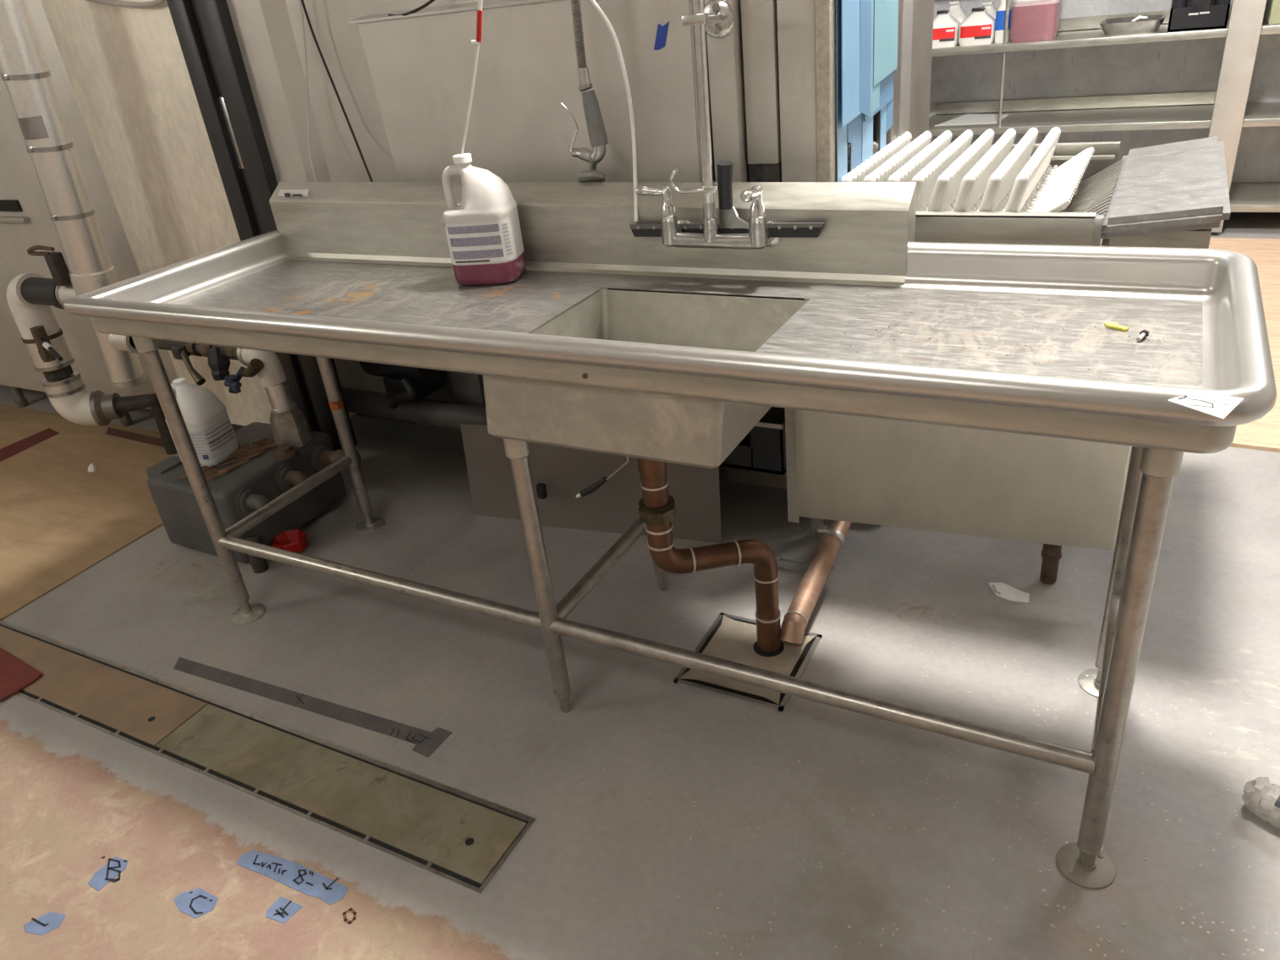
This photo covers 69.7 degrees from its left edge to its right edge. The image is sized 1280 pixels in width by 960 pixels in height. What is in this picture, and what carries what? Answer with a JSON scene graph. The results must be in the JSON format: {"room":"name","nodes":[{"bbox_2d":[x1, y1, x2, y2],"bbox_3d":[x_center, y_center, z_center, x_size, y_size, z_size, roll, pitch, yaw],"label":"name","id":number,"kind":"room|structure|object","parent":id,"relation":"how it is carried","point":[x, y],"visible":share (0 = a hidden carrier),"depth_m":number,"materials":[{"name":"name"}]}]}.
{"room":"commercial kitchen","nodes":[
{"label":"commercial kitchen","id":0,"kind":"room"},
{"bbox_2d":[0,212,1279,959],"bbox_3d":[-0.084,0.247,2.627,8.800,0.100,8.800,9,32,27],"label":"floor","id":1,"kind":"structure","parent":0,"point":[814,858],"depth_m":1.91,"materials":[{"name":"concrete"}]},
{"bbox_2d":[23,911,65,935],"bbox_3d":[-1.094,0.813,1.687,0.073,0.002,0.045,2,29,15],"label":"tape","id":2,"kind":"object","parent":1,"relation":"on","point":[50,921],"visible":1,"depth_m":1.69,"materials":[{"name":"blue paper"}]},
{"bbox_2d":[0,403,179,620],"bbox_3d":[-2.763,-0.034,3.625,2.700,0.005,1.070,9,32,27],"label":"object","id":3,"kind":"structure","parent":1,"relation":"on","point":[59,519],"depth_m":3.25,"materials":[{"name":"beige wood"}]},
{"bbox_2d":[0,428,58,461],"bbox_3d":[-2.527,-0.147,3.776,0.134,0.001,0.285,9,32,27],"label":"paper","id":4,"kind":"object","parent":3,"relation":"on","point":[14,448],"visible":1,"depth_m":3.78,"materials":[{"name":"red paper"}]},
{"bbox_2d":[6,245,177,455],"bbox_3d":[-1.943,-0.443,3.289,0.486,0.868,0.293,9,32,27],"label":"drain pipe","id":5,"kind":"object","parent":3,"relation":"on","point":[30,297],"visible":0.9,"depth_m":3.28,"materials":[{"name":"plastic"}]},
{"bbox_2d":[87,462,98,472],"bbox_3d":[-2.068,-0.048,3.466,0.034,0.034,0.035,9,32,27],"label":"chip","id":6,"kind":"object","parent":3,"relation":"on","point":[92,468],"visible":1,"depth_m":3.46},
{"bbox_2d":[105,427,164,447],"bbox_3d":[-2.031,-0.172,3.716,0.482,0.001,0.049,10,32,29],"label":"paper","id":7,"kind":"object","parent":3,"relation":"on","point":[116,432],"visible":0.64,"depth_m":3.72,"materials":[{"name":"red paper"}]},
{"bbox_2d":[87,856,128,891],"bbox_3d":[-1.026,0.758,1.774,0.062,0.002,0.083,-7,28,-1],"label":"tape","id":8,"kind":"object","parent":1,"relation":"on","point":[115,866],"visible":1,"depth_m":1.77,"materials":[{"name":"blue paper"}]},
{"bbox_2d":[173,888,218,918],"bbox_3d":[-0.819,0.778,1.692,0.090,0.002,0.050,9,32,27],"label":"tape","id":9,"kind":"object","parent":1,"relation":"on","point":[197,903],"visible":1,"depth_m":1.69,"materials":[{"name":"blue paper"}]},
{"bbox_2d":[146,422,361,573],"bbox_3d":[-1.181,0.028,2.872,0.535,0.280,0.442,9,32,27],"label":"tank","id":10,"kind":"object","parent":1,"relation":"on","point":[236,494],"visible":0.62,"depth_m":2.77,"materials":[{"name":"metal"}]},
{"bbox_2d":[164,378,239,466],"bbox_3d":[-1.338,-0.182,2.783,0.148,0.260,0.139,3,30,18],"label":"water jug","id":11,"kind":"object","parent":10,"relation":"on","point":[206,419],"visible":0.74,"depth_m":2.74,"materials":[{"name":"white plastic"}]},
{"bbox_2d":[175,437,277,480],"bbox_3d":[-1.234,-0.070,2.813,0.136,0.012,0.345,13,34,32],"label":"board","id":12,"kind":"object","parent":10,"relation":"on","point":[249,454],"visible":0.81,"depth_m":2.81,"materials":[{"name":"brown wood"}]},
{"bbox_2d":[236,347,312,447],"bbox_3d":[-1.116,-0.266,2.814,0.136,0.332,0.106,9,32,27],"label":"pipe","id":13,"kind":"object","parent":10,"relation":"on","point":[288,425],"visible":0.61,"depth_m":2.79,"materials":[{"name":"white plastic"}]},
{"bbox_2d":[0,620,535,893],"bbox_3d":[-2.065,0.408,2.649,4.136,0.005,0.178,9,32,27],"label":"cover","id":14,"kind":"object","parent":1,"relation":"on","point":[460,837],"visible":1,"depth_m":1.98,"materials":[{"name":"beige metal"}]},
{"bbox_2d":[0,648,43,701],"bbox_3d":[-1.693,0.508,2.370,0.313,0.006,0.200,9,32,27],"label":"mat","id":15,"kind":"object","parent":14,"relation":"on","point":[16,675],"visible":1,"depth_m":2.35,"materials":[{"name":"rubber"}]},
{"bbox_2d":[265,896,302,923],"bbox_3d":[-0.644,0.777,1.657,0.057,0.002,0.043,9,32,27],"label":"tape","id":16,"kind":"object","parent":1,"relation":"on","point":[282,909],"visible":1,"depth_m":1.66,"materials":[{"name":"blue paper"}]},
{"bbox_2d":[272,528,307,553],"bbox_3d":[-1.060,0.192,2.789,0.101,0.045,0.101,9,32,27],"label":"plastic cup","id":17,"kind":"object","parent":1,"relation":"on","point":[295,541],"visible":0.82,"depth_m":2.79,"materials":[{"name":"red plastic"}]},
{"bbox_2d":[236,850,348,905],"bbox_3d":[-0.653,0.740,1.727,0.262,0.002,0.051,8,31,25],"label":"tape","id":18,"kind":"object","parent":1,"relation":"on","point":[293,875],"visible":1,"depth_m":1.72,"materials":[{"name":"blue paper"}]},
{"bbox_2d":[173,657,452,758],"bbox_3d":[-0.809,0.514,2.181,0.857,0.002,0.088,9,32,27],"label":"tape","id":19,"kind":"object","parent":1,"relation":"on","point":[425,742],"visible":1,"depth_m":2.13,"materials":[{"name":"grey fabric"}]},
{"bbox_2d":[342,907,356,924],"bbox_3d":[-0.516,0.774,1.633,0.032,0.001,0.027,9,32,27],"label":"marking","id":20,"kind":"object","parent":1,"relation":"on","point":[351,909],"depth_m":1.63,"materials":[{"name":"black paint"}]},
{"bbox_2d":[0,0,933,470],"bbox_3d":[-1.288,-1.054,3.263,4.340,1.830,0.952,9,32,27],"label":"wall","id":21,"kind":"structure","parent":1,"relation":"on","point":[184,119],"depth_m":2.42,"materials":[{"name":"beige paint"}]},
{"bbox_2d":[85,0,165,8],"bbox_3d":[-1.520,-1.401,2.632,0.512,0.110,0.017,9,32,27],"label":"conduit","id":22,"kind":"object","parent":21,"relation":"attached to","point":[114,2],"visible":1,"depth_m":2.61,"materials":[{"name":"grey metal"}]},
{"bbox_2d":[299,0,317,181],"bbox_3d":[-0.889,-1.027,2.389,0.079,0.496,0.117,9,32,27],"label":"cable","id":23,"kind":"object","parent":21,"relation":"hanging from","point":[300,3],"visible":0.94,"depth_m":2.45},
{"bbox_2d":[301,0,373,181],"bbox_3d":[-0.755,-1.004,2.320,0.038,0.496,0.202,-25,33,-30],"label":"power cable","id":24,"kind":"object","parent":21,"relation":"attached to","point":[302,1],"visible":0.94,"depth_m":2.38,"materials":[{"name":"black rubber"}]},
{"bbox_2d":[358,361,447,408],"bbox_3d":[-0.777,-0.373,3.021,0.250,0.248,0.202,9,32,27],"label":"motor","id":25,"kind":"object","parent":21,"relation":"attached to","point":[406,384],"visible":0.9,"depth_m":2.98,"materials":[{"name":"black metal"}]},
{"bbox_2d":[388,0,434,16],"bbox_3d":[-0.529,-1.116,2.150,0.164,0.052,0.025,5,30,21],"label":"cable","id":26,"kind":"object","parent":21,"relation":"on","point":[430,2],"visible":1,"depth_m":2.15,"materials":[{"name":"black rubber"}]},
{"bbox_2d":[341,386,487,429],"bbox_3d":[-0.635,-0.215,3.013,1.651,0.093,0.083,9,32,28],"label":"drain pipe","id":27,"kind":"object","parent":21,"relation":"attached to","point":[442,414],"visible":0.32,"depth_m":3.02,"materials":[{"name":"grey metal"}]},
{"bbox_2d":[449,371,485,406],"bbox_3d":[-0.564,-0.367,3.006,0.120,0.320,0.055,9,32,27],"label":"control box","id":28,"kind":"object","parent":21,"relation":"attached to","point":[468,388],"visible":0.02,"depth_m":3.01,"materials":[{"name":"black metal"}]},
{"bbox_2d":[653,21,669,49],"bbox_3d":[0.044,-0.922,1.908,0.041,0.052,0.001,9,32,27],"label":"tape","id":29,"kind":"object","parent":21,"relation":"attached to","point":[661,31],"visible":1,"depth_m":1.91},
{"bbox_2d":[726,466,786,488],"bbox_3d":[0.361,-0.211,2.555,0.280,0.520,0.015,9,32,27],"label":"metal plate","id":30,"kind":"object","parent":21,"relation":"attached to","point":[776,480],"visible":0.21,"depth_m":2.68,"materials":[{"name":"grey metal"}]},
{"bbox_2d":[719,406,786,475],"bbox_3d":[0.324,-0.126,2.512,0.198,0.149,0.154,9,32,27],"label":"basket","id":31,"kind":"object","parent":30,"relation":"hanging from","point":[763,449],"visible":0.44,"depth_m":2.45,"materials":[{"name":"black plastic"}]},
{"bbox_2d":[835,0,898,181],"bbox_3d":[0.490,-0.952,1.962,0.018,0.690,0.420,9,32,27],"label":"window","id":32,"kind":"structure","parent":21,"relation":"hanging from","point":[866,30],"depth_m":1.96,"materials":[{"name":"blue glass"}]},
{"bbox_2d":[460,423,521,520],"bbox_3d":[-0.372,-0.017,2.757,0.337,0.300,0.034,5,30,21],"label":"access panel","id":33,"kind":"object","parent":1,"relation":"on","point":[491,485],"visible":0.57,"depth_m":2.79,"materials":[{"name":"grey metal"}]},
{"bbox_2d":[350,413,787,505],"bbox_3d":[-0.326,-0.113,3.150,2.400,0.090,0.100,9,32,27],"label":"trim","id":34,"kind":"structure","parent":1,"relation":"on","point":[364,425],"depth_m":3.32,"materials":[{"name":"grey metal"}]},
{"bbox_2d":[528,442,721,543],"bbox_3d":[-0.059,0.019,2.628,0.592,0.295,0.034,4,30,19],"label":"access panel","id":35,"kind":"object","parent":1,"relation":"on","point":[613,508],"visible":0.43,"depth_m":2.64,"materials":[{"name":"grey metal"}]},
{"bbox_2d":[535,483,547,499],"bbox_3d":[-0.287,0.032,2.676,0.024,0.044,0.020,9,32,27],"label":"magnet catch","id":36,"kind":"object","parent":35,"relation":"attached to","point":[541,487],"visible":1,"depth_m":2.67,"materials":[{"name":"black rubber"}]},
{"bbox_2d":[63,181,1277,889],"bbox_3d":[-0.095,-0.048,1.978,2.286,1.032,0.666,9,32,27],"label":"table","id":37,"kind":"object","parent":1,"relation":"on","point":[645,348],"visible":0.98,"depth_m":1.68,"materials":[{"name":"silver metal"}]},
{"bbox_2d":[441,153,526,285],"bbox_3d":[-0.354,-0.585,2.054,0.153,0.275,0.127,0,29,12],"label":"jug","id":38,"kind":"object","parent":37,"relation":"on","point":[483,232],"visible":1,"depth_m":2.02,"materials":[{"name":"plastic"}]},
{"bbox_2d":[460,0,482,154],"bbox_3d":[-0.344,-0.849,1.886,0.140,0.350,0.011,8,31,25],"label":"tube","id":39,"kind":"object","parent":38,"relation":"on","point":[479,22],"visible":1,"depth_m":1.87,"materials":[{"name":"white plastic"}]},
{"bbox_2d":[560,0,607,181],"bbox_3d":[-0.137,-0.869,1.952,0.104,0.476,0.060,9,32,27],"label":"hose","id":40,"kind":"object","parent":37,"relation":"attached to","point":[597,135],"visible":1,"depth_m":1.98,"materials":[{"name":"metal"}]},
{"bbox_2d":[269,181,917,286],"bbox_3d":[-0.232,-0.572,2.133,1.695,0.232,0.075,9,32,27],"label":"backsplash","id":41,"kind":"structure","parent":37,"relation":"attached to","point":[865,236],"depth_m":2.02,"materials":[{"name":"silver metal"}]},
{"bbox_2d":[576,456,628,498],"bbox_3d":[-0.097,-0.108,2.103,0.172,0.371,0.016,9,32,27],"label":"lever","id":42,"kind":"object","parent":37,"relation":"hanging from","point":[595,486],"visible":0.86,"depth_m":2.17,"materials":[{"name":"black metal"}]},
{"bbox_2d":[589,0,637,221],"bbox_3d":[-0.067,-0.807,1.920,0.045,0.505,0.174,-23,32,-28],"label":"tube","id":43,"kind":"object","parent":37,"relation":"attached to","point":[594,2],"visible":0.98,"depth_m":1.90,"materials":[{"name":"white plastic"}]},
{"bbox_2d":[483,288,808,468],"bbox_3d":[0.022,-0.213,1.727,0.481,0.145,0.451,9,32,27],"label":"sink basin","id":44,"kind":"object","parent":37,"relation":"in","point":[674,428],"depth_m":1.63,"materials":[{"name":"silver metal"}]},
{"bbox_2d":[232,281,1152,379],"bbox_3d":[-0.125,-0.331,1.821,2.007,0.001,0.461,9,32,27],"label":"debris","id":45,"kind":"object","parent":37,"relation":"on","point":[546,282],"visible":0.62,"depth_m":1.53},
{"bbox_2d":[635,0,782,249],"bbox_3d":[0.131,-0.951,1.673,0.277,1.045,0.248,17,36,37],"label":"faucet","id":46,"kind":"object","parent":37,"relation":"attached to","point":[716,19],"visible":0.99,"depth_m":1.80,"materials":[{"name":"silver metal"}]},
{"bbox_2d":[637,457,781,653],"bbox_3d":[0.152,0.115,1.967,0.300,0.682,0.080,-11,28,-7],"label":"trap","id":47,"kind":"object","parent":37,"relation":"attached to","point":[656,508],"visible":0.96,"depth_m":1.97,"materials":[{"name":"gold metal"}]},
{"bbox_2d":[629,160,824,237],"bbox_3d":[0.157,-0.558,1.842,0.428,0.152,0.039,9,32,27],"label":"squeegee","id":48,"kind":"object","parent":37,"relation":"on","point":[730,222],"visible":0.84,"depth_m":1.82,"materials":[{"name":"black rubber"}]},
{"bbox_2d":[1104,322,1128,331],"bbox_3d":[0.758,-0.244,1.463,0.017,0.004,0.039,-14,29,-14],"label":"scrap","id":49,"kind":"object","parent":37,"relation":"on","point":[1112,325],"visible":1,"depth_m":1.46,"materials":[{"name":"yellow plastic"}]},
{"bbox_2d":[1136,329,1148,341],"bbox_3d":[0.770,-0.221,1.410,0.012,0.013,0.024,21,38,41],"label":"bolt","id":50,"kind":"object","parent":37,"relation":"on","point":[1144,333],"visible":1,"depth_m":1.41,"materials":[{"name":"metal"}]},
{"bbox_2d":[1167,391,1243,419],"bbox_3d":[0.647,-0.089,1.040,0.061,0.003,0.065,-20,31,-23],"label":"paper card","id":51,"kind":"object","parent":37,"relation":"on","point":[1218,406],"visible":1,"depth_m":1.04,"materials":[{"name":"white paper"}]},
{"bbox_2d":[673,612,822,711],"bbox_3d":[0.254,0.412,2.131,0.260,0.010,0.272,9,32,27],"label":"floor drain","id":52,"kind":"object","parent":1,"relation":"on","point":[732,638],"visible":0.62,"depth_m":2.12,"materials":[{"name":"beige metal"}]},
{"bbox_2d":[780,520,851,643],"bbox_3d":[0.464,0.204,2.332,0.064,0.112,0.615,8,31,25],"label":"pipe","id":53,"kind":"object","parent":52,"relation":"on","point":[794,623],"visible":0.91,"depth_m":2.22,"materials":[{"name":"brown metal"}]},
{"bbox_2d":[777,557,834,579],"bbox_3d":[0.435,0.233,2.430,0.148,0.006,0.050,9,32,27],"label":"drain","id":54,"kind":"object","parent":1,"relation":"on","point":[785,564],"visible":0.64,"depth_m":2.44,"materials":[{"name":"silver metal"}]},
{"bbox_2d":[412,531,1257,947],"bbox_3d":[0.284,0.387,2.179,2.054,0.002,1.705,9,32,27],"label":"debris","id":55,"kind":"object","parent":1,"relation":"on","point":[1145,859],"visible":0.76,"depth_m":1.67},
{"bbox_2d":[784,126,1230,584],"bbox_3d":[0.864,-0.323,2.314,0.903,1.001,0.748,9,32,27],"label":"table","id":56,"kind":"object","parent":1,"relation":"on","point":[1052,492],"visible":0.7,"depth_m":2.11,"materials":[{"name":"silver metal"}]},
{"bbox_2d":[1101,231,1106,238],"bbox_3d":[0.988,-0.523,2.044,0.080,0.020,0.580,9,32,27],"label":"tray","id":57,"kind":"object","parent":56,"relation":"on","point":[1103,235],"depth_m":2.06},
{"bbox_2d":[988,582,1029,603],"bbox_3d":[0.901,0.276,2.249,0.056,0.004,0.112,-27,34,-33],"label":"paper scrap","id":58,"kind":"object","parent":1,"relation":"on","point":[1002,590],"visible":1,"depth_m":2.25,"materials":[{"name":"white paper"}]},
{"bbox_2d":[992,584,1000,594],"bbox_3d":[0.878,0.270,2.261,0.028,0.001,0.037,9,32,27],"label":"print","id":59,"kind":"object","parent":58,"relation":"on","point":[994,588],"depth_m":2.26},
{"bbox_2d":[928,0,1279,232],"bbox_3d":[2.832,-2.333,4.352,3.350,2.200,0.590,9,32,27],"label":"shelving","id":60,"kind":"object","parent":1,"relation":"on","point":[1161,86],"visible":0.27,"depth_m":4.85,"materials":[{"name":"silver metal"}]},
{"bbox_2d":[932,10,961,48],"bbox_3d":[1.619,-2.413,4.909,0.167,0.175,0.161,9,32,27],"label":"jug","id":61,"kind":"object","parent":60,"relation":"on","point":[946,28],"visible":0.79,"depth_m":4.85,"materials":[{"name":"white plastic"}]},
{"bbox_2d":[947,0,968,22],"bbox_3d":[1.726,-2.516,5.045,0.144,0.204,0.137,9,32,27],"label":"jug","id":62,"kind":"object","parent":60,"relation":"on","point":[957,12],"visible":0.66,"depth_m":4.98,"materials":[{"name":"white plastic"}]},
{"bbox_2d":[934,114,1008,126],"bbox_3d":[1.887,-2.014,5.137,0.309,0.002,0.400,19,37,39],"label":"paper sheet","id":63,"kind":"object","parent":60,"relation":"on","point":[965,119],"visible":1,"depth_m":5.14,"materials":[{"name":"white paper"}]},
{"bbox_2d":[958,6,995,46],"bbox_3d":[1.778,-2.389,4.832,0.174,0.172,0.168,9,32,27],"label":"jug","id":64,"kind":"object","parent":60,"relation":"on","point":[978,28],"visible":0.98,"depth_m":4.78,"materials":[{"name":"white plastic"}]},
{"bbox_2d":[982,1,997,18],"bbox_3d":[1.879,-2.485,4.973,0.148,0.186,0.141,9,32,27],"label":"jug","id":65,"kind":"object","parent":60,"relation":"on","point":[991,9],"visible":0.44,"depth_m":4.91,"materials":[{"name":"white plastic"}]},
{"bbox_2d":[994,0,1010,43],"bbox_3d":[1.880,-2.403,4.753,0.071,0.250,0.063,9,32,27],"label":"spray bottle","id":66,"kind":"object","parent":60,"relation":"on","point":[1001,12],"visible":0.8,"depth_m":4.75,"materials":[{"name":"white plastic"}]},
{"bbox_2d":[1009,0,1061,42],"bbox_3d":[2.018,-2.482,4.659,0.220,0.450,0.242,9,32,27],"label":"plastic container","id":67,"kind":"object","parent":60,"relation":"on","point":[1031,20],"visible":1,"depth_m":4.63,"materials":[{"name":"plastic"}]},
{"bbox_2d":[1099,15,1165,34],"bbox_3d":[2.447,-2.268,4.568,0.288,0.072,0.300,9,32,27],"label":"foil tray","id":68,"kind":"object","parent":60,"relation":"on","point":[1140,24],"visible":1,"depth_m":4.49,"materials":[{"name":"silver metal"}]},
{"bbox_2d":[1167,0,1230,32],"bbox_3d":[2.676,-2.254,4.393,0.241,0.165,0.265,9,32,27],"label":"crate","id":69,"kind":"object","parent":60,"relation":"on","point":[1201,15],"visible":0.93,"depth_m":4.31,"materials":[{"name":"black plastic"}]},
{"bbox_2d":[1170,0,1186,8],"bbox_3d":[2.564,-2.283,4.368,0.062,0.240,0.062,9,32,27],"label":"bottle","id":70,"kind":"object","parent":69,"relation":"in","point":[1175,3],"visible":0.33,"depth_m":4.36,"materials":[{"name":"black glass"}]},
{"bbox_2d":[1185,0,1192,7],"bbox_3d":[2.618,-2.275,4.341,0.062,0.240,0.062,9,32,27],"label":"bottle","id":71,"kind":"object","parent":69,"relation":"in","point":[1189,2],"visible":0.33,"depth_m":4.34,"materials":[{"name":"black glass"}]},
{"bbox_2d":[1210,0,1215,5],"bbox_3d":[2.671,-2.266,4.313,0.062,0.240,0.062,9,32,27],"label":"bottle","id":72,"kind":"object","parent":69,"relation":"in","point":[1213,2],"visible":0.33,"depth_m":4.30,"materials":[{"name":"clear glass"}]},
{"bbox_2d":[1214,0,1230,5],"bbox_3d":[2.724,-2.258,4.286,0.062,0.240,0.062,9,32,27],"label":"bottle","id":73,"kind":"object","parent":69,"relation":"in","point":[1217,2],"visible":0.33,"depth_m":4.28,"materials":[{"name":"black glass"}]},
{"bbox_2d":[1264,0,1279,24],"bbox_3d":[3.053,-2.276,4.165,0.300,0.340,0.282,9,32,27],"label":"storage box","id":74,"kind":"object","parent":60,"relation":"on","point":[1272,14],"visible":1,"depth_m":4.18,"materials":[{"name":"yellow plastic"}]},
{"bbox_2d":[1208,237,1279,452],"bbox_3d":[3.380,-0.461,3.071,2.700,0.012,2.430,9,32,27],"label":"plywood sheet","id":75,"kind":"object","parent":1,"relation":"on","point":[1263,433],"visible":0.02,"depth_m":3.62,"materials":[{"name":"beige wood"}]},
{"bbox_2d":[1241,777,1279,828],"bbox_3d":[1.145,0.582,1.558,0.072,0.067,0.219,-25,33,-30],"label":"plastic bag","id":76,"kind":"object","parent":1,"relation":"on","point":[1261,798],"visible":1,"depth_m":1.60,"materials":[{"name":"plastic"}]},
{"bbox_3d":[-0.415,-2.574,1.112,8.800,0.100,8.800,9,32,27],"label":"ceiling","id":77,"kind":"structure","parent":0,"visible":0},
{"bbox_2d":[0,0,146,388],"bbox_3d":[-1.786,-1.511,2.465,0.364,2.727,0.134,9,32,27],"label":"insulated pipe","id":78,"kind":"object","parent":77,"relation":"attached to","point":[25,74],"visible":0.94,"depth_m":2.75,"materials":[{"name":"plastic"}]},
{"bbox_2d":[108,334,263,394],"bbox_3d":[-1.428,-0.382,2.904,0.739,0.160,0.116,10,32,29],"label":"valves","id":79,"kind":"object","parent":78,"relation":"attached to","point":[218,357],"visible":0.76,"depth_m":2.83,"materials":[{"name":"metal"}]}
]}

